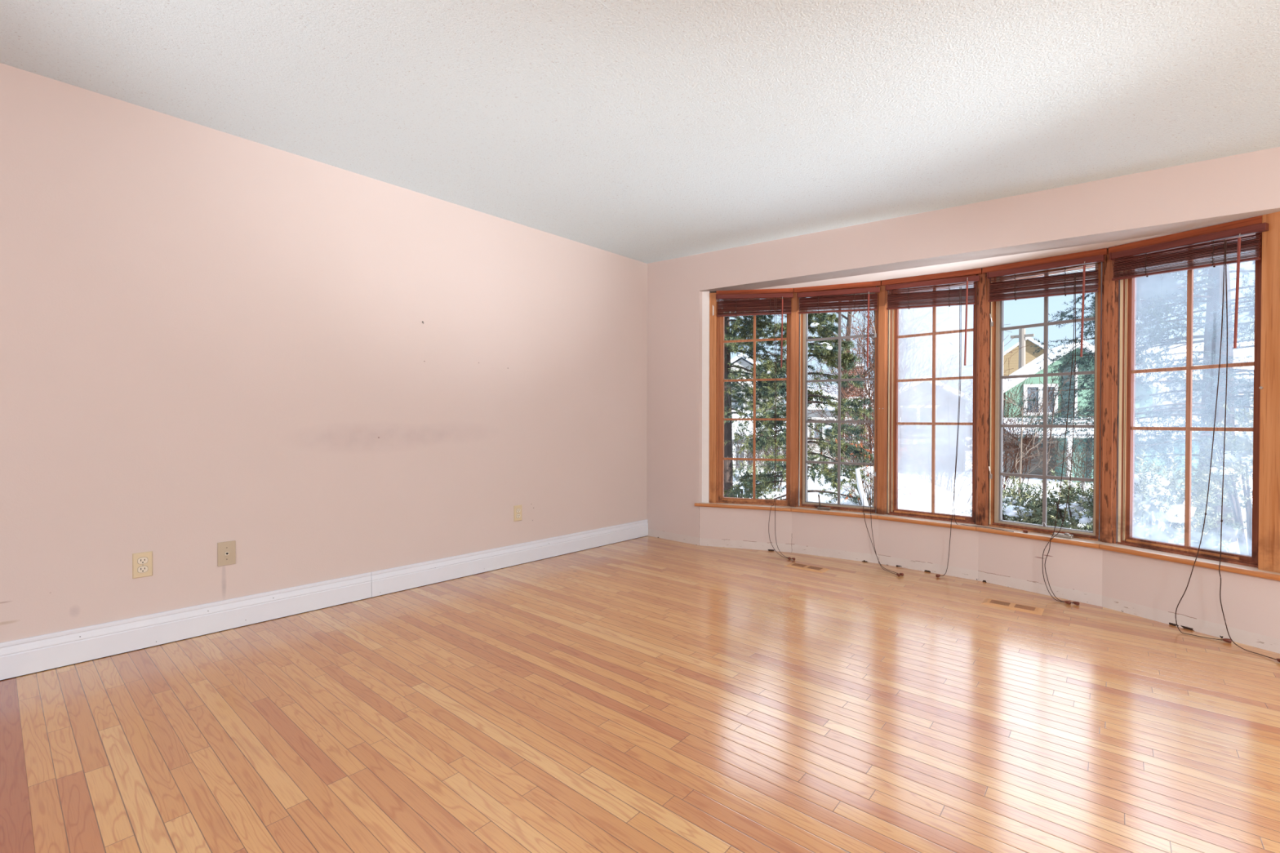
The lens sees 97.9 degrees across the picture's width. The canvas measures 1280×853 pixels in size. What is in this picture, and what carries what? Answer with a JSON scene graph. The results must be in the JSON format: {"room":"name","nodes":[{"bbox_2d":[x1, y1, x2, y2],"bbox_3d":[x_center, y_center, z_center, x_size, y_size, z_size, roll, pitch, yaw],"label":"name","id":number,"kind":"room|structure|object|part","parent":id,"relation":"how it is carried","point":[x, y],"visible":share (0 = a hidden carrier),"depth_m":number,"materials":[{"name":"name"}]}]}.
{"room":"empty living room","nodes":[
{"label":"empty living room","id":0,"kind":"room"},
{"bbox_2d":[0,62,647,643],"bbox_3d":[-2.438,-0.323,2.435,0.184,2.750,7.761,1,1,43],"label":"wall","id":1,"kind":"structure","parent":0,"point":[209,336],"depth_m":2.85,"materials":[{"name":"pink paint"}]},
{"bbox_2d":[132,551,152,578],"bbox_3d":[-2.242,0.624,2.515,0.008,0.113,0.069,1,1,43],"label":"wall outlet","id":2,"kind":"object","parent":1,"relation":"attached to","point":[142,562],"visible":1,"depth_m":2.51,"materials":[{"name":"beige plastic"}]},
{"bbox_2d":[137,565,147,573],"bbox_3d":[-2.240,0.644,2.513,0.002,0.030,0.036,1,1,43],"label":"socket","id":3,"kind":"object","parent":2,"relation":"attached to","point":[140,569],"depth_m":2.51,"materials":[{"name":"beige plastic"}]},
{"bbox_2d":[137,557,147,564],"bbox_3d":[-2.240,0.605,2.513,0.002,0.030,0.036,1,1,43],"label":"socket","id":4,"kind":"object","parent":2,"relation":"attached to","point":[140,560],"depth_m":2.51,"materials":[{"name":"beige plastic"}]},
{"bbox_2d":[217,540,235,566],"bbox_3d":[-2.030,0.624,2.740,0.015,0.115,0.072,1,1,43],"label":"plate","id":5,"kind":"object","parent":1,"relation":"attached to","point":[226,551],"visible":1,"depth_m":2.74,"materials":[{"name":"beige plastic"}]},
{"bbox_2d":[0,519,648,680],"bbox_3d":[-2.417,0.930,2.324,0.016,0.146,7.310,1,1,43],"label":"baseboard","id":6,"kind":"structure","parent":1,"relation":"attached to","point":[37,654],"depth_m":2.85,"materials":[{"name":"white paint"}]},
{"bbox_2d":[513,504,521,521],"bbox_3d":[-0.872,0.621,3.994,0.008,0.113,0.069,1,1,43],"label":"wall outlet","id":7,"kind":"object","parent":1,"relation":"attached to","point":[517,508],"visible":1,"depth_m":3.99,"materials":[{"name":"beige plastic"}]},
{"bbox_2d":[0,535,1279,852],"bbox_3d":[0.128,1.050,0.316,6.750,0.050,8.025,1,1,43],"label":"floor","id":8,"kind":"structure","parent":0,"point":[647,694],"depth_m":1.89,"materials":[{"name":"brown wood"}]},
{"bbox_2d":[784,562,830,573],"bbox_3d":[1.172,0.988,3.918,0.278,0.008,0.132,1,1,41],"label":"floor vent","id":9,"kind":"object","parent":8,"relation":"in","point":[793,565],"visible":1,"depth_m":3.89,"materials":[{"name":"brown wood"}]},
{"bbox_2d":[791,563,806,567],"bbox_3d":[1.129,0.985,3.956,0.092,0.002,0.068,1,1,41],"label":"grille","id":10,"kind":"object","parent":9,"relation":"attached to","point":[793,565],"depth_m":3.95,"materials":[{"name":"brown wood"}]},
{"bbox_2d":[807,566,822,570],"bbox_3d":[1.216,0.986,3.880,0.094,0.002,0.071,1,1,43],"label":"grille","id":11,"kind":"object","parent":9,"relation":"attached to","point":[811,568],"depth_m":3.87,"materials":[{"name":"brown wood"}]},
{"bbox_2d":[981,598,1044,615],"bbox_3d":[2.070,0.997,3.102,0.281,0.008,0.138,1,1,43],"label":"floor vent","id":12,"kind":"object","parent":8,"relation":"in","point":[1019,607],"visible":1,"depth_m":3.08,"materials":[{"name":"brown wood"}]},
{"bbox_2d":[989,600,1010,606],"bbox_3d":[2.027,0.994,3.140,0.092,0.002,0.068,1,1,42],"label":"grille","id":13,"kind":"object","parent":12,"relation":"attached to","point":[996,602],"depth_m":3.13,"materials":[{"name":"brown wood"}]},
{"bbox_2d":[1013,604,1035,611],"bbox_3d":[2.113,0.995,3.063,0.092,0.002,0.068,1,1,42],"label":"grille","id":14,"kind":"object","parent":12,"relation":"attached to","point":[1018,606],"depth_m":3.06,"materials":[{"name":"brown wood"}]},
{"bbox_2d":[0,0,1279,263],"bbox_3d":[-0.062,-1.347,0.122,6.800,0.348,7.511,1,1,43],"label":"ceiling","id":15,"kind":"structure","parent":0,"point":[647,131],"depth_m":2.21,"materials":[{"name":"white paint"}]},
{"bbox_2d":[646,146,1279,545],"bbox_3d":[2.521,-0.321,2.857,6.516,2.750,0.200,1,1,43],"label":"wall","id":16,"kind":"structure","parent":0,"point":[1246,182],"depth_m":3.65,"materials":[{"name":"pink paint"}]},
{"bbox_2d":[702,291,711,502],"bbox_3d":[0.562,-0.247,4.708,0.077,1.758,0.160,0,1,19],"label":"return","id":17,"kind":"object","parent":16,"relation":"attached to","point":[705,295],"visible":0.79,"depth_m":4.63,"materials":[{"name":"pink paint"}]},
{"bbox_2d":[709,293,789,506],"bbox_3d":[0.895,-0.235,4.573,0.638,1.738,0.116,0,1,19],"label":"window","id":18,"kind":"structure","parent":16,"relation":"in","point":[720,320],"depth_m":4.61,"materials":[{"name":"brown wood"}]},
{"bbox_2d":[715,293,795,560],"bbox_3d":[0.960,-0.046,4.426,0.708,2.063,0.274,1,1,43],"label":"slat blind","id":19,"kind":"object","parent":18,"relation":"attached to","point":[728,307],"visible":1,"depth_m":4.44,"materials":[{"name":"brown wood"}]},
{"bbox_3d":[0.908,-0.896,4.470,0.588,0.022,0.025,0,1,19],"label":"rail","id":20,"kind":"part","parent":19,"relation":"part of","materials":[{"name":"brown wood"}]},
{"bbox_3d":[1.057,-0.014,4.285,0.064,2.001,0.278,0,1,-7],"label":"lift cord","id":21,"kind":"part","parent":19,"relation":"part of","materials":[{"name":"black fabric"}]},
{"bbox_3d":[1.088,-0.013,4.276,0.037,2.000,0.297,0,1,-10],"label":"lift cord","id":22,"kind":"part","parent":19,"relation":"part of","materials":[{"name":"fabric"}]},
{"bbox_2d":[1117,211,1279,573],"bbox_3d":[2.796,-0.164,2.790,0.138,1.633,0.653,0,1,-24],"label":"window","id":23,"kind":"structure","parent":16,"relation":"in","point":[1128,534],"depth_m":2.62,"materials":[{"name":"brown wood"}]},
{"bbox_3d":[2.804,-0.170,2.843,0.444,1.570,0.194,1,1,43],"label":"pane","id":24,"kind":"part","parent":23,"relation":"part of","materials":[{"name":"white"}]},
{"bbox_2d":[1109,222,1279,662],"bbox_3d":[2.709,0.028,2.726,0.160,1.953,0.736,0,1,-14],"label":"slat blind","id":25,"kind":"object","parent":23,"relation":"attached to","point":[1241,245],"visible":1,"depth_m":2.70,"materials":[{"name":"brown wood"}]},
{"bbox_3d":[2.649,-0.845,2.916,0.018,0.123,0.014,0,1,-24],"label":"ladder cord","id":26,"kind":"part","parent":25,"relation":"part of","materials":[{"name":"fabric"}]},
{"bbox_3d":[2.707,-0.785,2.799,0.025,0.044,0.568,0,1,-24],"label":"rail","id":27,"kind":"part","parent":25,"relation":"part of","materials":[{"name":"brown wood"}]},
{"bbox_3d":[2.699,0.062,2.689,0.160,1.884,0.100,1,1,43],"label":"lift cord","id":28,"kind":"part","parent":25,"relation":"part of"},
{"bbox_3d":[2.753,-0.829,2.677,0.018,0.127,0.014,0,1,-24],"label":"ladder cord","id":29,"kind":"part","parent":25,"relation":"part of","materials":[{"name":"fabric"}]},
{"bbox_3d":[2.727,0.064,2.525,0.062,1.883,0.278,0,1,10],"label":"lift cord","id":30,"kind":"part","parent":25,"relation":"part of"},
{"bbox_2d":[698,506,1279,653],"bbox_3d":[1.883,0.859,3.740,3.404,0.372,0.614,1,1,43],"label":"wall","id":31,"kind":"structure","parent":0,"point":[1147,588],"depth_m":3.35,"materials":[{"name":"pink paint"}]},
{"bbox_2d":[694,502,792,511],"bbox_3d":[0.847,0.647,4.546,0.787,0.027,0.172,0,1,21],"label":"window sill","id":32,"kind":"structure","parent":31,"relation":"on","point":[758,507],"depth_m":4.47,"materials":[{"name":"brown wood"}]},
{"bbox_2d":[788,288,799,506],"bbox_3d":[1.236,-0.228,4.455,0.074,1.726,0.112,0,1,26],"label":"window post","id":33,"kind":"object","parent":31,"relation":"on","point":[794,317],"visible":0.9,"depth_m":4.41,"materials":[{"name":"brown wood"}]},
{"bbox_2d":[791,506,879,519],"bbox_3d":[1.480,0.651,4.238,0.660,0.027,0.172,0,1,32],"label":"window sill","id":34,"kind":"structure","parent":31,"relation":"on","point":[799,509],"depth_m":4.17,"materials":[{"name":"brown wood"}]},
{"bbox_2d":[799,293,877,513],"bbox_3d":[1.504,-0.187,4.260,0.564,1.648,0.157,0,1,32],"label":"window","id":35,"kind":"structure","parent":31,"relation":"in","point":[804,340],"depth_m":4.29,"materials":[{"name":"brown wood"}]},
{"bbox_3d":[1.501,0.619,4.266,0.563,0.012,0.005,0,1,32],"label":"rail","id":36,"kind":"part","parent":35,"relation":"part of","materials":[{"name":"brown wood"}]},
{"bbox_2d":[797,287,903,576],"bbox_3d":[1.563,-0.024,4.082,0.243,2.027,0.847,0,1,-37],"label":"slat blind","id":37,"kind":"object","parent":35,"relation":"attached to","point":[845,302],"visible":1,"depth_m":4.14,"materials":[{"name":"brown wood"}]},
{"bbox_3d":[1.477,-0.865,4.192,0.569,0.042,0.025,0,1,32],"label":"rail","id":38,"kind":"part","parent":37,"relation":"part of","materials":[{"name":"brown wood"}]},
{"bbox_3d":[1.679,0.014,3.905,0.314,1.946,0.243,1,1,43],"label":"lift cord","id":39,"kind":"part","parent":37,"relation":"part of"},
{"bbox_3d":[1.702,0.016,3.898,0.041,1.942,0.362,0,1,-12],"label":"lift cord","id":40,"kind":"part","parent":37,"relation":"part of","materials":[{"name":"fabric"}]},
{"bbox_2d":[875,280,888,514],"bbox_3d":[1.790,-0.210,4.103,0.074,1.698,0.114,0,1,38],"label":"window post","id":41,"kind":"object","parent":31,"relation":"on","point":[882,313],"visible":0.94,"depth_m":4.06,"materials":[{"name":"brown wood"}]},
{"bbox_2d":[877,514,979,530],"bbox_3d":[1.985,0.655,3.848,0.650,0.027,0.175,1,1,43],"label":"window sill","id":42,"kind":"structure","parent":31,"relation":"on","point":[882,517],"depth_m":3.79,"materials":[{"name":"brown wood"}]},
{"bbox_2d":[887,281,977,524],"bbox_3d":[2.034,-0.175,3.890,0.556,1.633,0.097,1,1,43],"label":"window","id":43,"kind":"structure","parent":31,"relation":"in","point":[928,439],"depth_m":3.91,"materials":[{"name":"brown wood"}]},
{"bbox_2d":[884,275,1013,577],"bbox_3d":[2.018,-0.007,3.699,0.794,2.003,0.139,1,1,43],"label":"slat blind","id":44,"kind":"object","parent":43,"relation":"attached to","point":[961,296],"visible":1,"depth_m":3.74,"materials":[{"name":"brown wood"}]},
{"bbox_3d":[1.972,-0.821,3.808,0.553,0.050,0.025,1,1,43],"label":"rail","id":45,"kind":"part","parent":44,"relation":"part of","materials":[{"name":"brown wood"}]},
{"bbox_3d":[2.061,-0.874,3.716,0.014,0.149,0.019,1,1,43],"label":"ladder cord","id":46,"kind":"part","parent":44,"relation":"part of","materials":[{"name":"fabric"}]},
{"bbox_3d":[2.052,0.036,3.673,0.130,1.909,0.049,0,1,-19],"label":"lift cord","id":47,"kind":"part","parent":44,"relation":"part of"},
{"bbox_3d":[2.175,-0.135,3.547,0.050,1.565,0.362,0,1,-31],"label":"lift cord","id":48,"kind":"part","parent":44,"relation":"part of","materials":[{"name":"brown fabric"}]},
{"bbox_2d":[975,273,991,525],"bbox_3d":[2.263,-0.191,3.663,0.112,1.670,0.074,0,1,-42],"label":"window post","id":49,"kind":"object","parent":31,"relation":"on","point":[984,306],"visible":0.87,"depth_m":3.62,"materials":[{"name":"brown wood"}]},
{"bbox_2d":[976,525,1104,548],"bbox_3d":[2.412,0.660,3.373,0.172,0.027,0.659,0,1,-37],"label":"window sill","id":50,"kind":"structure","parent":31,"relation":"on","point":[1017,533],"depth_m":3.31,"materials":[{"name":"brown wood"}]},
{"bbox_2d":[988,262,1102,541],"bbox_3d":[2.442,-0.170,3.389,0.156,1.633,0.561,0,1,-37],"label":"window","id":51,"kind":"structure","parent":31,"relation":"in","point":[997,315],"depth_m":3.40,"materials":[{"name":"brown wood"}]},
{"bbox_2d":[986,254,1104,605],"bbox_3d":[2.354,0.009,3.304,0.139,1.978,0.584,0,1,-37],"label":"slat blind","id":52,"kind":"object","parent":51,"relation":"attached to","point":[1058,284],"visible":1,"depth_m":3.27,"materials":[{"name":"brown wood"}]},
{"bbox_3d":[2.310,-0.858,3.435,0.014,0.160,0.019,1,1,43],"label":"ladder cord","id":53,"kind":"part","parent":52,"relation":"part of","materials":[{"name":"brown fabric"}]},
{"bbox_3d":[2.393,-0.779,3.337,0.025,0.048,0.552,0,1,-37],"label":"rail","id":54,"kind":"part","parent":52,"relation":"part of","materials":[{"name":"brown wood"}]},
{"bbox_3d":[2.420,0.059,3.232,0.121,1.874,0.132,0,1,-30],"label":"lift cord","id":55,"kind":"part","parent":52,"relation":"part of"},
{"bbox_3d":[2.422,0.060,3.216,0.139,1.874,0.110,1,1,43],"label":"lift cord","id":56,"kind":"part","parent":52,"relation":"part of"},
{"bbox_3d":[2.463,-0.841,3.233,0.014,0.166,0.019,1,1,43],"label":"ladder cord","id":57,"kind":"part","parent":52,"relation":"part of","materials":[{"name":"fabric"}]},
{"bbox_3d":[2.438,0.629,3.395,0.005,0.012,0.561,0,1,-37],"label":"rail","id":58,"kind":"part","parent":51,"relation":"part of","materials":[{"name":"brown wood"}]},
{"bbox_2d":[1099,248,1119,543],"bbox_3d":[2.657,-0.172,3.139,0.112,1.643,0.074,0,1,-30],"label":"window post","id":59,"kind":"object","parent":31,"relation":"on","point":[1110,334],"visible":0.82,"depth_m":3.10,"materials":[{"name":"brown wood"}]},
{"bbox_2d":[1099,542,1279,581],"bbox_3d":[2.767,0.666,2.767,0.172,0.027,0.787,0,1,-25],"label":"window sill","id":60,"kind":"structure","parent":31,"relation":"on","point":[1202,562],"depth_m":2.74,"materials":[{"name":"brown wood"}]},
{"bbox_2d":[700,208,1279,293],"bbox_3d":[1.906,-1.100,3.744,3.452,0.268,0.674,1,1,43],"label":"ceiling","id":61,"kind":"structure","parent":0,"point":[1011,258],"depth_m":3.33,"materials":[{"name":"white paint"}]},
{"bbox_2d":[715,288,793,299],"bbox_3d":[0.935,-1.076,4.539,0.613,0.074,0.120,0,1,19],"label":"board","id":62,"kind":"object","parent":61,"relation":"attached to","point":[780,290],"visible":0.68,"depth_m":4.47,"materials":[{"name":"brown wood"}]},
{"bbox_2d":[794,280,880,293],"bbox_3d":[1.508,-1.047,4.260,0.633,0.077,0.120,0,1,32],"label":"board","id":63,"kind":"object","parent":61,"relation":"attached to","point":[875,283],"visible":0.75,"depth_m":4.20,"materials":[{"name":"brown wood"}]},
{"bbox_2d":[881,267,982,285],"bbox_3d":[2.018,-1.016,3.866,0.626,0.077,0.123,1,1,43],"label":"board","id":64,"kind":"object","parent":61,"relation":"attached to","point":[974,272],"visible":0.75,"depth_m":3.79,"materials":[{"name":"brown wood"}]},
{"bbox_2d":[982,248,1107,273],"bbox_3d":[2.449,-0.984,3.387,0.120,0.077,0.632,0,1,-37],"label":"board","id":65,"kind":"object","parent":61,"relation":"attached to","point":[1104,251],"visible":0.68,"depth_m":3.32,"materials":[{"name":"brown wood"}]},
{"bbox_2d":[1108,215,1262,253],"bbox_3d":[2.770,-0.953,2.841,0.120,0.074,0.598,0,1,-24],"label":"board","id":66,"kind":"object","parent":61,"relation":"attached to","point":[1256,220],"visible":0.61,"depth_m":2.77,"materials":[{"name":"brown wood"}]},
{"label":"outside","id":67,"kind":"structure","parent":0,"visible":0},
{"bbox_2d":[733,438,1253,546],"bbox_3d":[29.500,1.200,36.752,120.000,1.550,86.000,1,1,43],"label":"ground","id":68,"kind":"structure","parent":67,"point":[812,496],"depth_m":9.72,"materials":[{"name":"white snow"}]},
{"bbox_2d":[730,352,781,410],"bbox_3d":[5.494,-0.757,30.645,4.800,6.200,3.400,0,1,7],"label":"house","id":69,"kind":"structure","parent":68,"relation":"on","point":[735,360],"depth_m":29.21,"materials":[{"name":"white"}]},
{"bbox_3d":[5.119,-1.345,29.281,0.600,0.800,0.050,0,1,7],"label":"pane","id":70,"kind":"part","parent":69,"relation":"part of","materials":[{"name":"glass"}]},
{"bbox_2d":[732,460,782,499],"bbox_3d":[1.762,1.151,9.688,1.406,1.229,1.327,0,1,28],"label":"evergreen shrub","id":71,"kind":"object","parent":68,"relation":"on","point":[735,475],"visible":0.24,"depth_m":9.51,"materials":[{"name":"green plant"}]},
{"bbox_2d":[731,410,786,470],"bbox_3d":[4.569,0.851,24.387,4.500,3.100,3.800,0,1,7],"label":"house","id":72,"kind":"structure","parent":68,"relation":"on","point":[752,425],"depth_m":22.91,"materials":[{"name":"white"}]},
{"bbox_3d":[4.329,1.265,22.914,0.800,0.900,0.050,0,1,7],"label":"pane","id":73,"kind":"part","parent":72,"relation":"part of","materials":[{"name":"clear glass"}]},
{"bbox_2d":[732,422,786,490],"bbox_3d":[2.222,0.614,11.723,1.855,1.800,2.222,0,1,-34],"label":"bush","id":74,"kind":"object","parent":68,"relation":"on","point":[749,462],"visible":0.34,"depth_m":11.76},
{"bbox_2d":[741,422,825,492],"bbox_3d":[3.792,0.561,15.028,2.655,2.511,2.866,0,1,6],"label":"bush","id":75,"kind":"object","parent":68,"relation":"on","point":[784,453],"visible":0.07,"depth_m":14.78,"materials":[{"name":"green plant"}]},
{"bbox_2d":[724,298,860,497],"bbox_3d":[1.612,-0.503,9.086,3.718,4.900,3.472,0,1,36],"label":"spruce tree","id":76,"kind":"object","parent":68,"relation":"on","point":[762,321],"visible":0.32,"depth_m":8.38,"materials":[{"name":"green plant"}]},
{"bbox_2d":[724,297,873,505],"bbox_3d":[2.192,-0.400,7.835,2.337,4.500,2.300,1,1,43],"label":"spruce tree","id":77,"kind":"object","parent":68,"relation":"on","point":[830,353],"visible":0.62,"depth_m":7.66,"materials":[{"name":"green plant"}]},
{"bbox_2d":[807,364,873,466],"bbox_3d":[8.963,-0.234,25.951,3.250,5.050,3.800,0,1,17],"label":"house","id":78,"kind":"structure","parent":68,"relation":"on","point":[812,415],"depth_m":24.67,"materials":[{"name":"white"}]},
{"bbox_3d":[8.118,0.153,24.650,0.800,0.900,0.050,0,1,17],"label":"pane","id":79,"kind":"part","parent":78,"relation":"part of","materials":[{"name":"glass"}]},
{"bbox_3d":[9.313,0.158,24.284,0.700,0.900,0.050,0,1,17],"label":"pane","id":80,"kind":"part","parent":78,"relation":"part of","materials":[{"name":"clear glass"}]},
{"bbox_2d":[808,308,874,404],"bbox_3d":[5.084,-1.934,11.728,3.501,7.539,4.266,0,1,14],"label":"bare tree","id":81,"kind":"object","parent":68,"relation":"on","point":[846,308],"visible":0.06,"depth_m":11.90,"materials":[{"name":"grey plant"}]},
{"bbox_2d":[820,437,901,506],"bbox_3d":[3.098,0.620,7.529,1.205,1.005,1.003,1,1,43],"label":"bush","id":82,"kind":"object","parent":68,"relation":"on","point":[865,485],"visible":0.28,"depth_m":7.50,"materials":[{"name":"green plant"}]},
{"bbox_2d":[854,468,868,506],"bbox_3d":[2.426,0.890,6.001,0.224,0.879,0.068,0,1,-2],"label":"stake","id":83,"kind":"object","parent":68,"relation":"on","point":[862,495],"visible":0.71,"depth_m":5.98,"materials":[{"name":"white"}]},
{"bbox_2d":[777,373,971,485],"bbox_3d":[4.589,0.230,11.748,4.179,3.016,3.495,0,1,-12],"label":"bush","id":84,"kind":"object","parent":68,"relation":"on","point":[845,436],"visible":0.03,"depth_m":11.71,"materials":[{"name":"green plant"}]},
{"bbox_2d":[764,300,1010,474],"bbox_3d":[5.028,-2.068,12.784,3.708,7.999,6.352,0,1,-43],"label":"bare tree","id":85,"kind":"object","parent":68,"relation":"on","point":[850,314],"visible":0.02,"depth_m":12.62,"materials":[{"name":"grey plant"}]},
{"bbox_2d":[760,299,1033,466],"bbox_3d":[4.250,-0.871,9.761,3.688,3.522,3.618,0,1,-21],"label":"tree","id":86,"kind":"object","parent":68,"relation":"on","point":[901,372],"visible":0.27,"depth_m":9.42,"materials":[{"name":"green plant"}]},
{"bbox_2d":[898,380,973,471],"bbox_3d":[12.192,0.085,24.372,3.700,4.450,3.100,0,1,14],"label":"house","id":87,"kind":"structure","parent":68,"relation":"on","point":[953,388],"depth_m":23.14,"materials":[{"name":"grey"}]},
{"bbox_2d":[872,375,1037,503],"bbox_3d":[5.724,0.334,10.335,2.772,2.656,2.518,0,1,13],"label":"bush","id":88,"kind":"object","parent":68,"relation":"on","point":[950,462],"visible":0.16,"depth_m":10.29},
{"bbox_2d":[931,337,1093,506],"bbox_3d":[7.620,-0.023,11.764,3.813,3.604,3.398,0,1,-7],"label":"bush","id":89,"kind":"object","parent":68,"relation":"on","point":[1024,441],"visible":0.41,"depth_m":11.72,"materials":[{"name":"green plant"}]},
{"bbox_2d":[958,471,1083,528],"bbox_3d":[3.848,1.164,5.685,1.093,1.380,1.173,1,1,43],"label":"evergreen shrub","id":90,"kind":"object","parent":68,"relation":"on","point":[1018,511],"visible":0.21,"depth_m":5.57,"materials":[{"name":"green plant"}]},
{"bbox_2d":[1010,328,1034,368],"bbox_3d":[17.809,-1.124,26.026,0.900,6.850,0.340,1,1,43],"label":"utility pole","id":91,"kind":"object","parent":68,"relation":"on","point":[1021,335],"visible":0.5,"depth_m":25.89,"materials":[{"name":"white wood"}]},
{"bbox_2d":[1003,337,1050,375],"bbox_3d":[29.326,-2.160,43.394,5.800,8.620,8.500,0,1,26],"label":"house","id":92,"kind":"structure","parent":68,"relation":"on","point":[1013,363],"depth_m":40.03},
{"bbox_2d":[1003,388,1062,521],"bbox_3d":[4.870,0.597,6.952,1.038,2.120,0.567,0,1,-38],"label":"bare tree","id":93,"kind":"object","parent":68,"relation":"on","point":[1021,454],"visible":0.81,"depth_m":7.00,"materials":[{"name":"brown plant"}]},
{"bbox_2d":[1003,365,1083,498],"bbox_3d":[5.158,0.502,7.151,1.220,2.567,0.682,0,1,-16],"label":"bare tree","id":94,"kind":"object","parent":68,"relation":"on","point":[1049,388],"visible":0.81,"depth_m":7.15,"materials":[{"name":"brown plant"}]},
{"bbox_2d":[1013,469,1149,536],"bbox_3d":[4.175,1.070,5.202,1.151,1.353,1.161,0,1,-27],"label":"evergreen shrub","id":95,"kind":"object","parent":68,"relation":"on","point":[1073,511],"visible":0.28,"depth_m":5.17,"materials":[{"name":"green plant"}]},
{"bbox_2d":[1029,421,1159,512],"bbox_3d":[8.688,0.819,10.713,1.910,1.985,2.323,1,1,43],"label":"bush","id":96,"kind":"object","parent":68,"relation":"on","point":[1082,459],"visible":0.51,"depth_m":10.74,"materials":[{"name":"plant"}]},
{"bbox_2d":[1003,341,1238,488],"bbox_3d":[15.837,-0.281,19.700,5.940,5.480,4.300,0,1,21],"label":"house","id":97,"kind":"structure","parent":68,"relation":"on","point":[1033,368],"depth_m":19.37,"materials":[{"name":"green wood"}]},
{"bbox_3d":[14.168,-0.943,19.753,0.800,0.900,0.050,0,1,21],"label":"pane","id":98,"kind":"part","parent":97,"relation":"part of","materials":[{"name":"glass"}]},
{"bbox_3d":[14.913,-1.089,19.459,0.340,2.100,0.100,0,1,21],"label":"dark panel","id":99,"kind":"part","parent":97,"relation":"part of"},
{"bbox_3d":[14.029,1.411,18.226,0.120,2.120,0.120,0,1,21],"label":"porch post","id":100,"kind":"part","parent":97,"relation":"part of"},
{"bbox_3d":[16.437,1.423,17.299,0.120,2.120,0.120,0,1,21],"label":"porch post","id":101,"kind":"part","parent":97,"relation":"part of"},
{"bbox_2d":[1005,236,1255,542],"bbox_3d":[9.767,-1.337,8.766,6.911,6.900,6.147,0,1,-40],"label":"spruce tree","id":102,"kind":"object","parent":68,"relation":"on","point":[1213,284],"visible":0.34,"depth_m":8.87,"materials":[{"name":"green plant"}]},
{"bbox_2d":[1067,444,1242,547],"bbox_3d":[4.256,0.983,4.661,1.082,1.676,1.021,0,1,-8],"label":"evergreen shrub","id":103,"kind":"object","parent":68,"relation":"on","point":[1151,488],"visible":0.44,"depth_m":4.51,"materials":[{"name":"green plant"}]},
{"bbox_2d":[1135,341,1253,471],"bbox_3d":[28.590,-0.542,26.715,7.800,7.100,7.000,0,1,29],"label":"house","id":104,"kind":"structure","parent":68,"relation":"on","point":[1251,350],"depth_m":25.54,"materials":[{"name":"white"}]},
{"bbox_3d":[26.458,-0.773,24.462,1.400,1.200,0.050,0,1,29],"label":"pane","id":105,"kind":"part","parent":104,"relation":"part of","materials":[{"name":"glass"}]},
{"bbox_2d":[1154,400,1253,547],"bbox_3d":[5.061,0.783,4.609,1.086,2.035,1.201,0,1,24],"label":"tree","id":106,"kind":"object","parent":68,"relation":"on","point":[1237,453],"visible":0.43,"depth_m":4.68,"materials":[{"name":"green plant"}]}
]}

